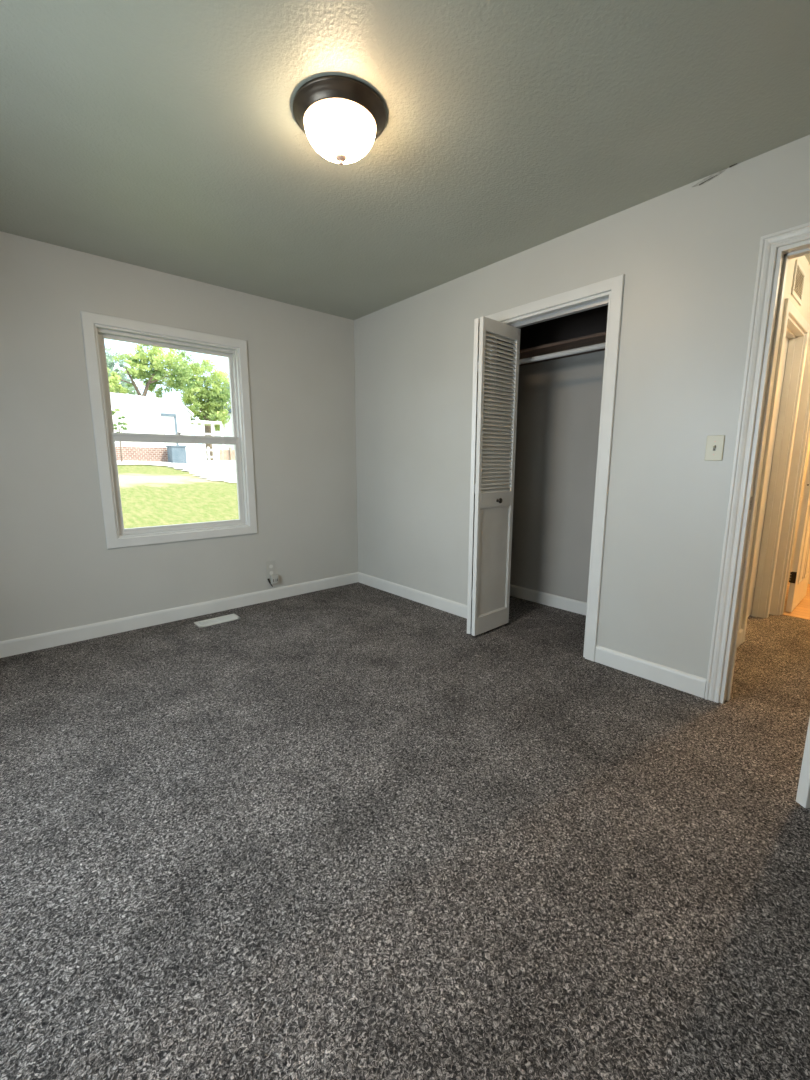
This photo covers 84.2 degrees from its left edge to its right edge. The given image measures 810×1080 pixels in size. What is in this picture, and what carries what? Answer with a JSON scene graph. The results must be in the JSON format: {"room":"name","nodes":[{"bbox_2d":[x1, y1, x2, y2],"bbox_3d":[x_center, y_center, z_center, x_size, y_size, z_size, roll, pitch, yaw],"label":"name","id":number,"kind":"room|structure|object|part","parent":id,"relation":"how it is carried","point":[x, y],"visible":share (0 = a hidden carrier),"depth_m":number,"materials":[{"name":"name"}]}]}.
{"room":"empty bedroom","nodes":[
{"label":"empty bedroom","id":0,"kind":"room"},
{"bbox_2d":[0,231,357,640],"bbox_3d":[-1.470,-0.652,3.482,4.280,2.640,0.140,-9,13,-41],"label":"wall","id":1,"kind":"structure","parent":0,"point":[58,571],"depth_m":3.05,"materials":[{"name":"paint"}]},
{"bbox_2d":[80,310,256,548],"bbox_3d":[-1.657,-0.745,3.284,1.046,1.498,0.151,-9,13,-41],"label":"window","id":2,"kind":"structure","parent":1,"relation":"in","point":[96,327],"depth_m":3.16,"materials":[{"name":"white paint"}]},
{"bbox_3d":[-1.675,-1.065,3.253,0.874,0.665,0.030,-9,13,-41],"label":"sash","id":3,"kind":"part","parent":2,"relation":"part of","materials":[{"name":"white plastic"}]},
{"bbox_3d":[-1.651,-0.427,3.332,0.878,0.691,0.038,-9,13,-41],"label":"sash","id":4,"kind":"part","parent":2,"relation":"part of","materials":[{"name":"white plastic"}]},
{"bbox_2d":[0,572,358,657],"bbox_3d":[-1.696,0.552,3.382,3.300,0.100,0.014,-9,13,-41],"label":"baseboard","id":5,"kind":"structure","parent":1,"relation":"attached to","point":[11,647],"depth_m":3.28,"materials":[{"name":"white paint"}]},
{"bbox_2d":[266,560,278,586],"bbox_3d":[-1.138,0.281,3.813,0.105,0.223,0.050,-9,13,-41],"label":"wall outlet","id":6,"kind":"object","parent":1,"relation":"attached to","point":[272,577],"visible":1,"depth_m":3.79,"materials":[{"name":"grey paint"}]},
{"bbox_3d":[-1.145,0.264,3.831,0.082,0.175,0.006,-9,13,-41],"label":"plate","id":7,"kind":"part","parent":6,"relation":"part of","materials":[{"name":"grey paint"}]},
{"bbox_2d":[0,581,809,1079],"bbox_3d":[1.133,0.744,2.846,7.000,0.104,4.840,-9,13,-41],"label":"floor","id":8,"kind":"structure","parent":0,"point":[349,831],"depth_m":1.36,"materials":[{"name":"carpet"}]},
{"bbox_2d":[194,614,240,627],"bbox_3d":[-1.403,0.605,3.357,0.300,0.013,0.132,-9,13,-41],"label":"floor vent","id":9,"kind":"object","parent":8,"relation":"in","point":[204,623],"visible":1,"depth_m":3.35,"materials":[{"name":"silver metal"}]},
{"bbox_2d":[0,0,809,319],"bbox_3d":[1.183,-1.832,2.407,7.120,0.250,4.940,-9,13,-41],"label":"ceiling","id":10,"kind":"structure","parent":0,"point":[165,136],"depth_m":1.72,"materials":[{"name":"paint"}]},
{"bbox_2d":[293,75,385,165],"bbox_3d":[-0.240,-1.492,1.671,0.342,0.170,0.342,-9,13,-41],"label":"ceiling light","id":11,"kind":"object","parent":10,"relation":"attached to","point":[341,117],"visible":1,"depth_m":1.58,"materials":[{"name":"white glass"}]},
{"bbox_2d":[496,350,604,602],"bbox_3d":[1.130,-0.631,3.210,0.737,2.490,1.908,-9,13,-41],"label":"wall","id":12,"kind":"structure","parent":0,"point":[559,403],"depth_m":3.55,"materials":[{"name":"paint"}]},
{"bbox_2d":[510,584,586,614],"bbox_3d":[1.351,0.525,3.539,0.014,0.100,1.808,-9,13,-41],"label":"baseboard","id":13,"kind":"structure","parent":12,"relation":"attached to","point":[564,603],"depth_m":3.70,"materials":[{"name":"white paint"}]},
{"bbox_2d":[496,331,605,369],"bbox_3d":[1.211,-1.366,3.089,0.387,0.080,1.806,-9,13,-41],"label":"closet shelf","id":14,"kind":"object","parent":12,"relation":"attached to","point":[597,338],"visible":0.09,"depth_m":3.10,"materials":[{"name":"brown wood"}]},
{"bbox_2d":[497,342,605,366],"bbox_3d":[1.040,-1.230,2.959,0.060,0.060,1.805,-9,13,-41],"label":"closet rod","id":15,"kind":"object","parent":12,"relation":"attached to","point":[601,345],"visible":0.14,"depth_m":2.95,"materials":[{"name":"grey metal"}]},
{"bbox_2d":[497,305,607,353],"bbox_3d":[1.121,-1.564,2.974,0.627,0.470,1.808,-9,13,-41],"label":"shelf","id":16,"kind":"structure","parent":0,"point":[592,321],"depth_m":3.36,"materials":[{"name":"brown"}]},
{"bbox_2d":[354,135,809,678],"bbox_3d":[0.984,-0.498,2.735,0.131,2.590,4.250,-9,13,-41],"label":"wall","id":17,"kind":"structure","parent":0,"point":[687,255],"depth_m":2.37,"materials":[{"name":"paint"}]},
{"bbox_2d":[358,572,466,618],"bbox_3d":[0.014,0.460,3.920,0.014,0.100,1.431,-9,13,-41],"label":"baseboard","id":18,"kind":"structure","parent":17,"relation":"attached to","point":[443,604],"depth_m":3.82,"materials":[{"name":"white paint"}]},
{"bbox_2d":[479,274,624,660],"bbox_3d":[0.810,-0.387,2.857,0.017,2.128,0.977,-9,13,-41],"label":"trim","id":19,"kind":"structure","parent":17,"relation":"attached to","point":[615,284],"depth_m":2.51,"materials":[{"name":"white paint"}]},
{"bbox_2d":[510,298,608,327],"bbox_3d":[0.863,-1.357,2.738,0.035,0.024,0.823,-9,13,-41],"label":"door track","id":20,"kind":"object","parent":17,"relation":"attached to","point":[603,302],"visible":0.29,"depth_m":2.64,"materials":[{"name":"silver metal"}]},
{"bbox_2d":[467,316,520,635],"bbox_3d":[0.583,-0.370,2.994,0.193,2.012,0.377,6,11,29],"label":"bifold door","id":21,"kind":"structure","parent":20,"relation":"hanging from","point":[493,448],"depth_m":2.95,"materials":[{"name":"white paint"}]},
{"bbox_3d":[0.518,-0.378,3.041,0.028,2.012,0.358,5,11,28],"label":"door panel","id":22,"kind":"part","parent":21,"relation":"part of","materials":[{"name":"white paint"}]},
{"bbox_3d":[0.602,0.140,3.067,0.328,0.750,0.016,-9,13,-41],"label":"recessed panel","id":23,"kind":"part","parent":21,"relation":"part of","materials":[{"name":"white paint"}]},
{"bbox_2d":[704,435,724,460],"bbox_3d":[1.453,-0.432,2.107,0.021,0.116,0.072,-9,13,-41],"label":"light switch","id":24,"kind":"object","parent":17,"relation":"attached to","point":[714,445],"visible":1,"depth_m":2.11,"materials":[{"name":"beige plastic"}]},
{"bbox_2d":[704,222,809,702],"bbox_3d":[1.813,-0.185,1.738,0.018,2.110,0.920,-9,13,-41],"label":"trim","id":25,"kind":"structure","parent":17,"relation":"attached to","point":[769,243],"depth_m":2.02,"materials":[{"name":"white paint"}]},
{"bbox_2d":[719,239,809,703],"bbox_3d":[1.865,-0.163,1.788,0.124,2.050,0.800,-9,13,-41],"label":"trim","id":26,"kind":"structure","parent":17,"relation":"attached to","point":[802,248],"depth_m":2.02,"materials":[{"name":"white paint"}]},
{"bbox_2d":[796,718,809,807],"bbox_3d":[1.709,-0.088,1.376,0.706,2.018,0.105,-1,10,-7],"label":"door","id":27,"kind":"structure","parent":17,"relation":"in","point":[803,792],"depth_m":1.52,"materials":[{"name":"white paint"}]},
{"bbox_2d":[595,645,706,697],"bbox_3d":[1.322,0.711,2.459,0.014,0.100,0.564,-9,13,-41],"label":"baseboard","id":28,"kind":"structure","parent":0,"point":[692,684],"depth_m":2.43,"materials":[{"name":"white paint"}]},
{"bbox_2d":[739,255,809,629],"bbox_3d":[2.173,-0.559,2.791,1.740,2.490,0.110,-9,13,-41],"label":"wall","id":29,"kind":"structure","parent":0,"point":[804,309],"depth_m":2.78,"materials":[{"name":"paint"}]},
{"bbox_2d":[737,628,742,646],"bbox_3d":[1.923,0.670,2.694,0.762,0.100,0.014,-9,13,-41],"label":"baseboard","id":30,"kind":"structure","parent":29,"relation":"attached to","point":[740,636],"depth_m":2.90,"materials":[{"name":"white paint"}]},
{"bbox_2d":[748,337,788,615],"bbox_3d":[2.437,-0.384,3.109,0.634,2.013,0.030,-9,13,-41],"label":"door","id":31,"kind":"structure","parent":29,"relation":"in","point":[786,338],"depth_m":3.25,"materials":[{"name":"white paint"}]},
{"bbox_2d":[741,298,809,642],"bbox_3d":[2.504,-0.404,3.028,0.790,2.105,0.017,-9,13,-41],"label":"trim","id":32,"kind":"structure","parent":29,"relation":"attached to","point":[789,309],"depth_m":2.87,"materials":[{"name":"white paint"}]},
{"bbox_2d":[751,315,804,617],"bbox_3d":[2.462,-0.383,3.080,0.670,2.045,0.114,-9,13,-41],"label":"trim","id":33,"kind":"structure","parent":29,"relation":"attached to","point":[794,333],"depth_m":3.25,"materials":[{"name":"white paint"}]},
{"bbox_2d":[791,259,805,304],"bbox_3d":[2.419,-1.577,2.755,0.300,0.190,0.010,-9,13,-41],"label":"air vent","id":34,"kind":"object","parent":29,"relation":"in","point":[799,275],"visible":1,"depth_m":2.75,"materials":[{"name":"silver metal"}]},
{"bbox_3d":[3.156,-0.607,3.072,0.110,2.490,2.600,-9,13,-41],"label":"wall","id":35,"kind":"structure","parent":0,"visible":0},
{"bbox_2d":[769,332,809,614],"bbox_3d":[3.151,-0.407,3.014,0.017,2.115,0.930,-9,13,-41],"label":"trim","id":36,"kind":"structure","parent":35,"relation":"attached to","point":[805,390],"depth_m":3.32,"materials":[{"name":"white paint"}]},
{"bbox_2d":[777,393,809,615],"bbox_3d":[3.199,-0.380,3.061,0.114,2.045,0.790,-9,13,-41],"label":"trim","id":37,"kind":"structure","parent":35,"relation":"attached to","point":[806,434],"depth_m":3.35,"materials":[{"name":"white paint"}]},
{"bbox_2d":[786,451,809,611],"bbox_3d":[3.278,-0.463,3.585,0.709,2.008,0.047,-9,13,-41],"label":"door","id":38,"kind":"structure","parent":35,"relation":"in","point":[799,575],"depth_m":3.49,"materials":[{"name":"white paint"}]},
{"bbox_3d":[3.281,-0.517,3.579,0.500,1.700,0.047,-9,13,-41],"label":"panel moulding","id":39,"kind":"part","parent":38,"relation":"part of","materials":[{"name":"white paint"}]},
{"bbox_3d":[3.949,-0.664,3.400,1.740,2.490,2.250,-9,13,-41],"label":"wall","id":40,"kind":"structure","parent":0,"visible":0},
{"bbox_2d":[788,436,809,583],"bbox_3d":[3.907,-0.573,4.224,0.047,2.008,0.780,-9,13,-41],"label":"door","id":41,"kind":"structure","parent":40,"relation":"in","point":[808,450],"depth_m":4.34,"materials":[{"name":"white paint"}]},
{"label":"outside","id":42,"kind":"structure","parent":0,"visible":0},
{"bbox_2d":[117,460,236,482],"bbox_3d":[-2.561,-3.378,21.160,24.525,0.767,9.200,-9,13,-41],"label":"driveway","id":43,"kind":"structure","parent":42,"point":[214,470],"depth_m":17.31,"materials":[{"name":"white concrete"}]},
{"bbox_2d":[112,408,127,461],"bbox_3d":[-11.303,-4.146,17.797,0.746,2.144,0.477,-2,10,-10],"label":"shrub","id":44,"kind":"object","parent":43,"relation":"on","point":[116,409],"visible":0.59,"depth_m":17.72,"materials":[{"name":"green plant"}]},
{"bbox_2d":[166,445,186,462],"bbox_3d":[-9.947,-3.725,19.549,0.636,0.760,0.760,-9,13,-41],"label":"storage box","id":45,"kind":"object","parent":43,"relation":"on","point":[176,453],"visible":0.85,"depth_m":19.29,"materials":[{"name":"blue paint"}]},
{"bbox_3d":[-9.947,-4.070,19.490,0.636,0.060,0.760,-9,13,-41],"label":"lid","id":46,"kind":"part","parent":45,"relation":"part of","materials":[{"name":"blue paint"}]},
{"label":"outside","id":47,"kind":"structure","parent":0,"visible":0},
{"bbox_2d":[117,464,238,528],"bbox_3d":[-12.873,-4.925,33.150,70.000,1.750,59.840,-9,13,-41],"label":"ground","id":48,"kind":"structure","parent":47,"point":[151,495],"depth_m":10.50,"materials":[{"name":"green plant"}]},
{"bbox_2d":[105,342,143,394],"bbox_3d":[-25.852,-12.088,39.648,4.144,10.304,5.043,6,12,33],"label":"tree","id":49,"kind":"object","parent":48,"relation":"on","point":[110,364],"visible":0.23,"depth_m":39.08,"materials":[{"name":"green plant"}]},
{"bbox_2d":[115,447,167,461],"bbox_3d":[-12.505,-3.411,18.191,5.344,0.760,0.300,-9,13,-41],"label":"wall","id":50,"kind":"structure","parent":48,"relation":"on","point":[128,453],"depth_m":19.12,"materials":[{"name":"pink brick"}]},
{"bbox_2d":[110,392,193,460],"bbox_3d":[-13.060,-5.051,21.236,4.651,3.160,4.250,-9,13,-41],"label":"shed","id":51,"kind":"object","parent":48,"relation":"on","point":[143,414],"visible":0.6,"depth_m":20.05,"materials":[{"name":"white"}]},
{"bbox_3d":[-10.768,-4.666,20.608,0.620,2.216,0.090,-9,13,-41],"label":"door frame","id":52,"kind":"part","parent":51,"relation":"part of","materials":[{"name":"blue paint"}]},
{"bbox_3d":[-10.782,-4.612,20.648,0.440,2.096,0.035,-9,13,-41],"label":"door","id":53,"kind":"part","parent":51,"relation":"part of","materials":[{"name":"white"}]},
{"bbox_2d":[107,344,204,397],"bbox_3d":[-14.858,-8.205,26.808,5.700,7.083,3.914,-9,13,-41],"label":"shade tree","id":54,"kind":"object","parent":48,"relation":"on","point":[155,367],"visible":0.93,"depth_m":26.26,"materials":[{"name":"green plant"}]},
{"bbox_2d":[166,358,230,460],"bbox_3d":[-14.560,-9.437,32.692,4.661,7.416,3.832,-4,11,-24],"label":"shade tree","id":55,"kind":"object","parent":48,"relation":"on","point":[209,402],"visible":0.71,"depth_m":32.23,"materials":[{"name":"green plant"}]},
{"bbox_2d":[191,420,224,460],"bbox_3d":[-11.468,-5.606,25.713,1.598,2.272,1.600,-9,13,-41],"label":"porch","id":56,"kind":"object","parent":48,"relation":"on","point":[195,423],"visible":0.54,"depth_m":25.05,"materials":[{"name":"white"}]},
{"bbox_3d":[-11.492,-5.372,24.745,0.140,2.140,0.140,-9,13,-41],"label":"post","id":57,"kind":"part","parent":56,"relation":"part of","materials":[{"name":"white wood"}]},
{"bbox_3d":[-11.214,-5.414,24.986,0.140,2.140,0.140,-9,13,-41],"label":"post","id":58,"kind":"part","parent":56,"relation":"part of","materials":[{"name":"white wood"}]},
{"bbox_3d":[-11.001,-5.923,25.076,1.537,0.106,0.080,-9,13,-41],"label":"rail","id":59,"kind":"part","parent":56,"relation":"part of","materials":[{"name":"white"}]},
{"bbox_3d":[-10.816,-5.473,25.332,0.140,2.140,0.140,-9,13,-41],"label":"post","id":60,"kind":"part","parent":56,"relation":"part of","materials":[{"name":"white wood"}]},
{"bbox_3d":[-10.439,-5.530,25.661,0.140,2.140,0.140,-9,13,-41],"label":"post","id":61,"kind":"part","parent":56,"relation":"part of","materials":[{"name":"white"}]},
{"bbox_2d":[194,447,234,460],"bbox_3d":[-9.160,-4.414,23.465,3.465,0.850,0.120,-9,13,-41],"label":"fence","id":62,"kind":"object","parent":48,"relation":"on","point":[221,454],"visible":0.32,"depth_m":23.05,"materials":[{"name":"white wood"}]},
{"bbox_3d":[-10.415,-4.224,22.361,0.100,0.850,0.100,-9,13,-41],"label":"post","id":63,"kind":"part","parent":62,"relation":"part of","materials":[{"name":"white"}]},
{"bbox_3d":[-10.070,-4.554,22.660,1.080,0.100,0.030,-9,13,-41],"label":"rail","id":64,"kind":"part","parent":62,"relation":"part of","materials":[{"name":"white"}]},
{"bbox_3d":[-10.070,-4.209,22.719,1.080,0.100,0.030,-9,13,-41],"label":"rail","id":65,"kind":"part","parent":62,"relation":"part of","materials":[{"name":"white wood"}]},
{"bbox_3d":[-9.965,-4.291,22.752,0.100,0.850,0.100,-9,13,-41],"label":"post","id":66,"kind":"part","parent":62,"relation":"part of","materials":[{"name":"white wood"}]},
{"bbox_3d":[-9.605,-4.345,23.065,0.100,0.850,0.100,-9,13,-41],"label":"post","id":67,"kind":"part","parent":62,"relation":"part of","materials":[{"name":"white wood"}]},
{"bbox_3d":[-9.119,-4.418,23.488,0.100,0.850,0.100,-9,13,-41],"label":"post","id":68,"kind":"part","parent":62,"relation":"part of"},
{"bbox_2d":[214,404,233,459],"bbox_3d":[-14.554,-9.778,41.452,4.658,5.164,6.800,-9,13,-41],"label":"house","id":69,"kind":"structure","parent":48,"relation":"on","point":[227,429],"depth_m":39.40,"materials":[{"name":"white"}]},
{"bbox_2d":[218,371,230,403],"bbox_3d":[-17.491,-13.151,47.312,5.783,9.792,4.420,-9,13,-41],"label":"tree","id":70,"kind":"object","parent":48,"relation":"on","point":[224,371],"visible":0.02,"depth_m":45.71,"materials":[{"name":"green plant"}]}
]}

